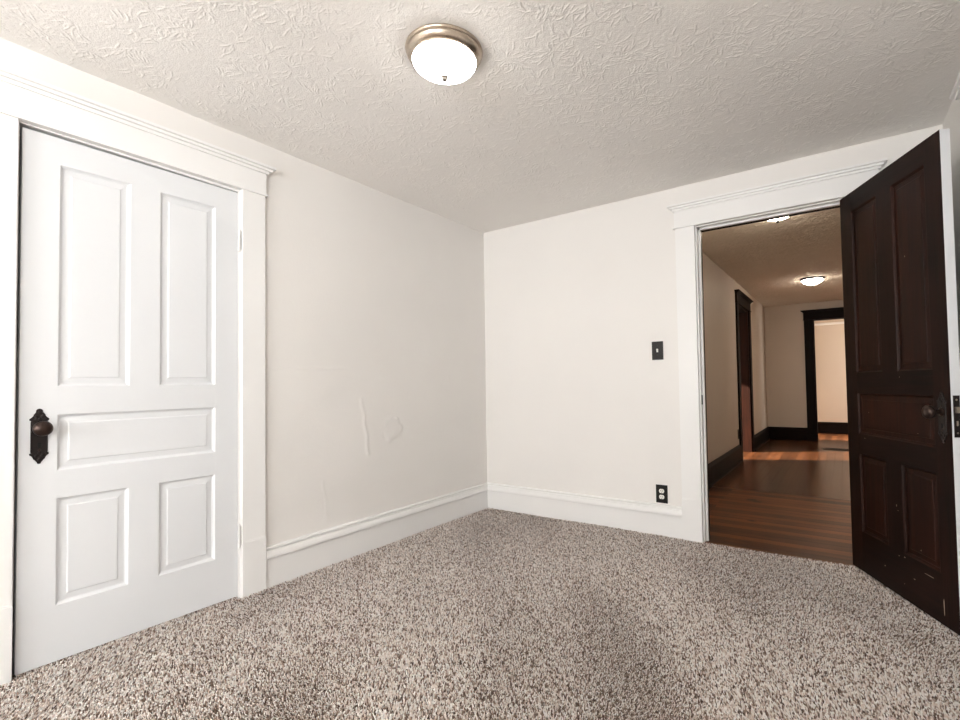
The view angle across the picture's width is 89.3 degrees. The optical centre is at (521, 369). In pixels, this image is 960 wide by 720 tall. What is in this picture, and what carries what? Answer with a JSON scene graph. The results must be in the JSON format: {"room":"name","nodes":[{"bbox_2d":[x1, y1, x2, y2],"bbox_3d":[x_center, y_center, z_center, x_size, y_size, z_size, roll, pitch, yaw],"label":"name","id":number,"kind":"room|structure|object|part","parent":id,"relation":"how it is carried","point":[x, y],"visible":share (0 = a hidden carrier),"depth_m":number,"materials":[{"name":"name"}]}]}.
{"room":"empty bedroom","nodes":[
{"label":"empty bedroom","id":0,"kind":"room"},
{"bbox_2d":[0,38,486,674],"bbox_3d":[-2.537,-0.040,1.443,0.805,2.408,7.130,-2,-2,34],"label":"wall","id":1,"kind":"structure","parent":0,"point":[375,357],"depth_m":2.98,"materials":[{"name":"paint"}]},
{"bbox_2d":[12,127,240,675],"bbox_3d":[-1.607,0.104,2.083,0.105,2.003,0.776,-2,-2,34],"label":"door","id":2,"kind":"structure","parent":1,"relation":"in","point":[127,385],"depth_m":2.02,"materials":[{"name":"white paint"}]},
{"bbox_3d":[-1.801,0.248,1.809,0.006,0.206,0.054,-2,-2,34],"label":"knob plate","id":3,"kind":"part","parent":2,"relation":"part of","materials":[{"name":"brown metal"}]},
{"bbox_3d":[-1.774,0.217,1.792,0.066,0.056,0.056,-2,-2,34],"label":"knob","id":4,"kind":"part","parent":2,"relation":"part of","materials":[{"name":"brown metal"}]},
{"bbox_3d":[-1.721,0.694,1.943,0.036,0.406,0.227,-2,-2,34],"label":"panel","id":5,"kind":"part","parent":2,"relation":"part of","materials":[{"name":"white paint"}]},
{"bbox_3d":[-1.738,-0.366,1.974,0.036,0.864,0.227,-2,-2,34],"label":"panel","id":6,"kind":"part","parent":2,"relation":"part of","materials":[{"name":"white paint"}]},
{"bbox_3d":[-1.637,0.105,2.100,0.035,2.003,0.562,-2,-2,34],"label":"rail frame","id":7,"kind":"part","parent":2,"relation":"part of","materials":[{"name":"white paint"}]},
{"bbox_3d":[-1.635,0.282,2.094,0.036,0.217,0.562,-2,-2,34],"label":"panel","id":8,"kind":"part","parent":2,"relation":"part of","materials":[{"name":"white paint"}]},
{"bbox_3d":[-1.536,0.699,2.220,0.036,0.406,0.230,-2,-2,34],"label":"panel","id":9,"kind":"part","parent":2,"relation":"part of","materials":[{"name":"white paint"}]},
{"bbox_3d":[-1.553,-0.361,2.251,0.036,0.864,0.230,-2,-2,34],"label":"panel","id":10,"kind":"part","parent":2,"relation":"part of","materials":[{"name":"white paint"}]},
{"bbox_2d":[0,66,276,685],"bbox_3d":[-1.655,0.030,2.110,0.188,2.198,1.106,-2,-2,34],"label":"door frame","id":11,"kind":"structure","parent":1,"relation":"attached to","point":[28,102],"depth_m":2.08,"materials":[{"name":"white paint"}]},
{"bbox_2d":[266,483,487,588],"bbox_3d":[-0.794,1.038,3.261,0.024,0.223,1.878,-2,-2,34],"label":"baseboard","id":12,"kind":"structure","parent":1,"relation":"attached to","point":[287,560],"depth_m":2.98,"materials":[{"name":"white paint"}]},
{"bbox_2d":[0,0,959,232],"bbox_3d":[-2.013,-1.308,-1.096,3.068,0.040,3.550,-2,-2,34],"label":"ceiling","id":13,"kind":"structure","parent":0,"point":[568,106],"depth_m":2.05,"materials":[{"name":"paint"}]},
{"bbox_2d":[405,23,482,84],"bbox_3d":[-0.295,-1.170,1.863,0.294,0.122,0.294,-2,-2,34],"label":"ceiling light","id":14,"kind":"object","parent":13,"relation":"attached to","point":[442,53],"visible":1,"depth_m":1.79,"materials":[{"name":"white glass"}]},
{"bbox_3d":[-0.295,-1.157,1.863,0.244,0.065,0.244,-2,-2,34],"label":"lamp shade","id":15,"kind":"part","parent":14,"relation":"part of","materials":[{"name":"white glass"}]},
{"bbox_2d":[0,433,959,719],"bbox_3d":[1.216,1.131,3.497,5.100,0.044,14.750,-2,-2,34],"label":"floor","id":16,"kind":"structure","parent":0,"point":[604,641],"depth_m":3.14,"materials":[{"name":"brown wood"}]},
{"bbox_2d":[0,508,959,719],"bbox_3d":[0.009,1.077,1.859,2.989,0.015,3.310,-2,-2,34],"label":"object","id":17,"kind":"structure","parent":16,"relation":"on","point":[419,584],"depth_m":1.90,"materials":[{"name":"grey carpet"}]},
{"bbox_2d":[823,448,848,450],"bbox_3d":[4.612,1.153,7.021,0.400,0.006,0.200,-2,-2,34],"label":"floor vent","id":18,"kind":"object","parent":16,"relation":"in","point":[839,449],"visible":0.73,"depth_m":7.02,"materials":[{"name":"black metal"}]},
{"bbox_2d":[484,125,942,506],"bbox_3d":[0.970,-0.053,3.311,3.228,2.348,0.130,-2,-2,34],"label":"wall","id":19,"kind":"structure","parent":0,"point":[578,401],"depth_m":3.52,"materials":[{"name":"paint"}]},
{"bbox_2d":[487,482,682,538],"bbox_3d":[0.381,1.028,3.591,1.613,0.223,0.024,-2,-2,34],"label":"baseboard","id":20,"kind":"structure","parent":19,"relation":"attached to","point":[646,517],"depth_m":3.50,"materials":[{"name":"white paint"}]},
{"bbox_2d":[652,341,662,359],"bbox_3d":[0.917,-0.130,3.260,0.077,0.124,0.015,-2,-2,34],"label":"light switch","id":21,"kind":"object","parent":19,"relation":"attached to","point":[657,347],"visible":1,"depth_m":3.26,"materials":[{"name":"brown metal"}]},
{"bbox_2d":[656,484,667,503],"bbox_3d":[0.939,0.828,3.232,0.078,0.120,0.008,-2,-2,34],"label":"power outlet","id":22,"kind":"object","parent":19,"relation":"attached to","point":[661,490],"visible":1,"depth_m":3.23,"materials":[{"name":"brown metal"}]},
{"bbox_2d":[666,158,886,542],"bbox_3d":[1.514,0.001,2.918,1.164,2.198,0.198,-2,-2,34],"label":"door frame","id":23,"kind":"structure","parent":19,"relation":"attached to","point":[820,191],"depth_m":3.10,"materials":[{"name":"white paint"}]},
{"bbox_2d":[702,252,767,463],"bbox_3d":[2.587,0.015,6.030,0.120,2.378,6.190,-2,-2,34],"label":"wall","id":24,"kind":"structure","parent":0,"point":[719,287],"depth_m":5.56,"materials":[{"name":"paint"}]},
{"bbox_2d":[708,444,742,488],"bbox_3d":[1.868,1.039,4.756,0.034,0.240,3.305,-2,-2,34],"label":"baseboard","id":25,"kind":"structure","parent":24,"relation":"attached to","point":[720,467],"depth_m":5.23,"materials":[{"name":"brown wood"}]},
{"bbox_3d":[1.878,1.135,4.748,0.014,0.047,3.305,-2,-2,34],"label":"shoe moulding","id":26,"kind":"part","parent":25,"relation":"part of","materials":[{"name":"brown wood"}]},
{"bbox_2d":[734,289,754,459],"bbox_3d":[3.031,0.078,6.640,0.179,2.184,1.168,-2,-2,34],"label":"trim","id":27,"kind":"structure","parent":24,"relation":"attached to","point":[742,301],"depth_m":6.97,"materials":[{"name":"brown wood"}]},
{"bbox_2d":[754,427,769,450],"bbox_3d":[3.855,1.093,7.734,0.034,0.240,1.675,-2,-2,34],"label":"baseboard","id":28,"kind":"structure","parent":24,"relation":"attached to","point":[761,437],"depth_m":7.63,"materials":[{"name":"brown wood"}]},
{"bbox_3d":[3.865,1.190,7.726,0.014,0.047,1.675,-2,-2,34],"label":"shoe moulding","id":29,"kind":"part","parent":28,"relation":"part of","materials":[{"name":"brown wood"}]},
{"bbox_2d":[702,208,842,306],"bbox_3d":[3.342,-1.178,5.476,1.920,0.016,6.170,-2,-2,34],"label":"ceiling","id":30,"kind":"structure","parent":0,"point":[769,260],"depth_m":5.01,"materials":[{"name":"paint"}]},
{"bbox_2d":[768,217,787,222],"bbox_3d":[1.930,-1.160,3.646,0.278,0.110,0.278,-2,-2,34],"label":"ceiling light","id":31,"kind":"object","parent":30,"relation":"attached to","point":[779,219],"visible":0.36,"depth_m":3.63,"materials":[{"name":"white glass"}]},
{"bbox_2d":[800,276,824,286],"bbox_3d":[3.708,-1.116,6.162,0.278,0.110,0.278,-2,-2,34],"label":"ceiling light","id":32,"kind":"object","parent":30,"relation":"attached to","point":[812,281],"visible":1,"depth_m":6.09,"materials":[{"name":"white glass"}]},
{"bbox_3d":[3.709,-1.111,6.162,0.238,0.069,0.238,-2,-2,34],"label":"lamp shade","id":33,"kind":"part","parent":32,"relation":"part of","materials":[{"name":"white glass"}]},
{"bbox_2d":[705,541,855,566],"bbox_3d":[1.508,1.105,2.849,0.816,0.049,0.018,-2,-2,34],"label":"trim","id":34,"kind":"structure","parent":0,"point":[755,550],"depth_m":2.88,"materials":[{"name":"brown wood"}]},
{"bbox_2d":[764,300,843,427],"bbox_3d":[5.128,0.030,7.983,1.940,2.378,0.120,-2,-2,34],"label":"wall","id":35,"kind":"structure","parent":0,"point":[784,324],"depth_m":8.29,"materials":[{"name":"paint"}]},
{"bbox_2d":[769,427,807,440],"bbox_3d":[4.544,1.097,8.260,0.597,0.240,0.034,-2,-2,34],"label":"baseboard","id":36,"kind":"structure","parent":35,"relation":"attached to","point":[778,433],"depth_m":8.25,"materials":[{"name":"brown wood"}]},
{"bbox_3d":[4.540,1.194,8.249,0.597,0.047,0.014,-2,-2,34],"label":"shoe moulding","id":37,"kind":"part","parent":36,"relation":"part of","materials":[{"name":"brown wood"}]},
{"bbox_2d":[801,307,843,440],"bbox_3d":[5.240,0.078,7.873,1.139,2.184,0.179,-2,-2,34],"label":"trim","id":38,"kind":"structure","parent":35,"relation":"attached to","point":[809,316],"depth_m":8.07,"materials":[{"name":"brown wood"}]},
{"bbox_2d":[814,319,847,421],"bbox_3d":[5.988,0.048,9.092,3.300,2.378,0.120,-2,-2,34],"label":"wall","id":39,"kind":"structure","parent":0,"point":[829,339],"depth_m":9.12,"materials":[{"name":"paint"}]},
{"bbox_2d":[814,321,843,325],"bbox_3d":[5.892,-0.879,9.088,3.200,0.045,0.022,-2,-2,34],"label":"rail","id":40,"kind":"object","parent":39,"relation":"attached to","point":[842,322],"visible":0.29,"depth_m":9.14,"materials":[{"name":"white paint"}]},
{"bbox_2d":[818,422,847,433],"bbox_3d":[5.921,1.097,9.025,3.200,0.240,0.034,-2,-2,34],"label":"baseboard","id":41,"kind":"structure","parent":39,"relation":"attached to","point":[823,427],"depth_m":9.07,"materials":[{"name":"brown wood"}]},
{"bbox_3d":[5.917,1.193,9.014,3.200,0.047,0.014,-2,-2,34],"label":"shoe moulding","id":42,"kind":"part","parent":41,"relation":"part of","materials":[{"name":"brown wood"}]},
{"bbox_2d":[840,129,959,635],"bbox_3d":[1.757,0.046,2.281,0.175,2.000,0.775,-1,-2,7],"label":"door","id":43,"kind":"structure","parent":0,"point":[902,359],"depth_m":2.18,"materials":[{"name":"brown wood"}]},
{"bbox_3d":[1.770,-0.420,2.459,0.037,0.864,0.223,-1,-2,7],"label":"panel","id":44,"kind":"part","parent":43,"relation":"part of","materials":[{"name":"brown wood"}]},
{"bbox_3d":[1.787,0.640,2.428,0.037,0.406,0.223,-1,-2,7],"label":"panel","id":45,"kind":"part","parent":43,"relation":"part of","materials":[{"name":"brown wood"}]},
{"bbox_3d":[1.760,0.221,2.273,0.037,0.217,0.560,-1,-2,7],"label":"panel","id":46,"kind":"part","parent":43,"relation":"part of","materials":[{"name":"brown wood"}]},
{"bbox_3d":[1.728,-0.429,2.126,0.037,0.864,0.225,-1,-2,7],"label":"panel","id":47,"kind":"part","parent":43,"relation":"part of","materials":[{"name":"brown wood"}]},
{"bbox_3d":[1.745,0.631,2.095,0.037,0.406,0.225,-1,-2,7],"label":"panel","id":48,"kind":"part","parent":43,"relation":"part of","materials":[{"name":"brown wood"}]},
{"bbox_3d":[1.664,0.170,1.957,0.066,0.056,0.056,-1,-2,7],"label":"knob","id":49,"kind":"part","parent":43,"relation":"part of","materials":[{"name":"brown metal"}]},
{"bbox_3d":[1.697,0.191,1.952,0.006,0.206,0.054,-1,-2,7],"label":"knob plate","id":50,"kind":"part","parent":43,"relation":"part of","materials":[{"name":"brown metal"}]},
{"bbox_3d":[1.712,0.183,1.901,0.023,0.165,0.003,-1,-2,7],"label":"lock plate","id":51,"kind":"part","parent":43,"relation":"part of","materials":[{"name":"metal"}]},
{"bbox_2d":[943,99,959,357],"bbox_3d":[0.316,-0.153,-0.459,0.130,2.348,7.130,-2,-2,34],"label":"wall","id":52,"kind":"structure","parent":0,"point":[952,119],"depth_m":2.25,"materials":[{"name":"paint"}]},
{"bbox_2d":[950,71,959,99],"bbox_3d":[1.561,-0.042,1.454,0.188,2.198,1.122,-2,-2,34],"label":"door frame","id":53,"kind":"structure","parent":52,"relation":"attached to","point":[955,94],"depth_m":1.94,"materials":[{"name":"white paint"}]}
]}

